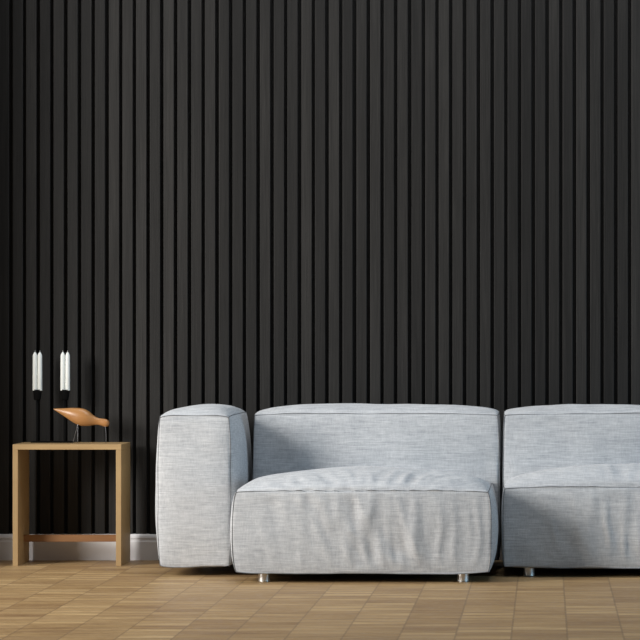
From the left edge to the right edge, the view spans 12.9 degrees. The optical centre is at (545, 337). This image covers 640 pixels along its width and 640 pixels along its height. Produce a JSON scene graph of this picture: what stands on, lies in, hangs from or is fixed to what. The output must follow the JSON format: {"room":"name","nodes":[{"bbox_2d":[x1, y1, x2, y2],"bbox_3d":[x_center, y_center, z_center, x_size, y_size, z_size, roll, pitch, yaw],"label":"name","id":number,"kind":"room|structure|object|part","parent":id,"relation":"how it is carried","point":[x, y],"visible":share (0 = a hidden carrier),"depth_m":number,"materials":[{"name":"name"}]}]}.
{"room":"living room","nodes":[
{"label":"living room","id":0,"kind":"room"},
{"bbox_2d":[0,0,639,533],"bbox_3d":[0.000,-0.700,12.066,8.400,3.300,0.109,0,0,0],"label":"wall","id":1,"kind":"structure","parent":0,"point":[18,5],"depth_m":12.01,"materials":[{"name":"black wood"}]},
{"bbox_2d":[0,534,502,559],"bbox_3d":[0.000,0.894,12.017,8.400,0.112,0.034,0,0,0],"label":"baseboard","id":2,"kind":"structure","parent":1,"relation":"attached to","point":[142,546],"depth_m":12.00,"materials":[{"name":"white wood"}]},
{"bbox_2d":[0,560,639,639],"bbox_3d":[0.000,0.980,6.560,8.400,0.060,11.120,0,0,0],"label":"floor","id":3,"kind":"structure","parent":0,"point":[40,599],"depth_m":10.01,"materials":[{"name":"brown wood"}]},
{"bbox_2d":[13,442,129,565],"bbox_3d":[-1.996,0.697,11.829,0.452,0.507,0.257,0,0,0],"label":"side table","id":4,"kind":"object","parent":3,"relation":"on","point":[21,537],"visible":1,"depth_m":11.76,"materials":[{"name":"brown wood"}]},
{"bbox_3d":[-2.212,0.708,11.829,0.022,0.485,0.257,0,0,0],"label":"leg","id":5,"kind":"part","parent":4,"relation":"part of","materials":[{"name":"brown wood"}]},
{"bbox_2d":[31,390,72,442],"bbox_3d":[-2.092,0.331,11.900,0.176,0.225,0.044,0,0,0],"label":"candle holder","id":6,"kind":"object","parent":4,"relation":"on","point":[37,393],"visible":1,"depth_m":11.89,"materials":[{"name":"black metal"}]},
{"bbox_2d":[33,352,36,390],"bbox_3d":[-2.166,0.138,11.900,0.020,0.169,0.020,0,0,0],"label":"candle","id":7,"kind":"object","parent":6,"relation":"on","point":[34,354],"visible":1,"depth_m":11.89,"materials":[{"name":"white wax"}]},
{"bbox_3d":[-2.155,0.348,11.900,0.013,0.179,0.013,0,0,0],"label":"stem","id":8,"kind":"part","parent":6,"relation":"part of","materials":[{"name":"black metal"}]},
{"bbox_2d":[33,390,41,399],"bbox_3d":[-2.155,0.241,11.900,0.040,0.044,0.025,0,0,0],"label":"cup","id":9,"kind":"object","parent":6,"relation":"on","point":[37,393],"depth_m":11.89,"materials":[{"name":"black metal"}]},
{"bbox_2d":[37,352,41,390],"bbox_3d":[-2.145,0.138,11.900,0.020,0.169,0.020,0,0,0],"label":"candle","id":10,"kind":"object","parent":6,"relation":"on","point":[39,377],"visible":1,"depth_m":11.89,"materials":[{"name":"white wax"}]},
{"bbox_2d":[60,352,64,390],"bbox_3d":[-2.048,0.138,11.900,0.020,0.169,0.020,0,0,0],"label":"candle","id":11,"kind":"object","parent":6,"relation":"on","point":[62,363],"visible":1,"depth_m":11.89,"materials":[{"name":"white wax"}]},
{"bbox_3d":[-2.038,0.348,11.900,0.013,0.179,0.013,0,0,0],"label":"stem","id":12,"kind":"part","parent":6,"relation":"part of","materials":[{"name":"black metal"}]},
{"bbox_2d":[61,390,69,399],"bbox_3d":[-2.038,0.241,11.900,0.040,0.044,0.025,0,0,0],"label":"cup","id":13,"kind":"object","parent":6,"relation":"on","point":[64,393],"depth_m":11.89,"materials":[{"name":"black metal"}]},
{"bbox_2d":[65,351,69,390],"bbox_3d":[-2.027,0.138,11.900,0.020,0.169,0.020,0,0,0],"label":"candle","id":14,"kind":"object","parent":6,"relation":"on","point":[67,356],"visible":1,"depth_m":11.89,"materials":[{"name":"white wax"}]},
{"bbox_3d":[-1.996,0.844,11.841,0.408,0.029,0.022,0,0,0],"label":"rail","id":15,"kind":"part","parent":4,"relation":"part of","materials":[{"name":"brown wood"}]},
{"bbox_2d":[54,408,108,441],"bbox_3d":[-1.957,0.369,11.830,0.235,0.150,0.059,0,0,0],"label":"bird figurine","id":16,"kind":"object","parent":4,"relation":"on","point":[79,416],"visible":1,"depth_m":11.81,"materials":[{"name":"brown wood"}]},
{"bbox_3d":[-1.781,0.708,11.829,0.022,0.485,0.257,0,0,0],"label":"leg","id":17,"kind":"part","parent":4,"relation":"part of","materials":[{"name":"brown wood"}]},
{"bbox_2d":[155,403,501,581],"bbox_3d":[-0.883,0.611,11.379,1.408,0.679,1.035,0,0,0],"label":"sofa","id":18,"kind":"object","parent":3,"relation":"on","point":[335,488],"visible":1,"depth_m":11.17,"materials":[{"name":"fabric"}]},
{"bbox_3d":[-1.399,0.595,11.526,0.359,0.647,0.717,0,0,0],"label":"armrest","id":19,"kind":"part","parent":18,"relation":"part of","materials":[{"name":"grey fabric"}]},
{"bbox_3d":[-1.100,0.927,10.955,0.045,0.045,0.045,0,0,0],"label":"leg","id":20,"kind":"part","parent":18,"relation":"part of","materials":[{"name":"metal"}]},
{"bbox_3d":[-0.716,0.717,11.212,1.054,0.410,0.692,0,0,0],"label":"seat","id":21,"kind":"part","parent":18,"relation":"part of","materials":[{"name":"grey fabric"}]},
{"bbox_3d":[-0.695,0.596,11.679,1.025,0.648,0.412,0,0,0],"label":"backrest","id":22,"kind":"part","parent":18,"relation":"part of","materials":[{"name":"grey fabric"}]},
{"bbox_3d":[-0.324,0.927,10.955,0.045,0.045,0.045,0,0,0],"label":"leg","id":23,"kind":"part","parent":18,"relation":"part of","materials":[{"name":"metal"}]},
{"bbox_2d":[501,404,639,575],"bbox_3d":[0.331,0.612,11.508,1.027,0.675,0.763,0,0,0],"label":"sofa","id":24,"kind":"object","parent":3,"relation":"on","point":[571,472],"visible":1,"depth_m":11.15,"materials":[{"name":"fabric"}]},
{"bbox_3d":[-0.068,0.927,11.215,0.045,0.045,0.045,0,0,0],"label":"leg","id":25,"kind":"part","parent":24,"relation":"part of","materials":[{"name":"metal"}]},
{"bbox_3d":[0.331,0.715,11.342,1.026,0.419,0.428,0,0,0],"label":"seat","id":26,"kind":"part","parent":24,"relation":"part of","materials":[{"name":"grey fabric"}]},
{"bbox_3d":[0.329,0.598,11.682,1.022,0.647,0.414,0,0,0],"label":"backrest","id":27,"kind":"part","parent":24,"relation":"part of","materials":[{"name":"grey fabric"}]}
]}

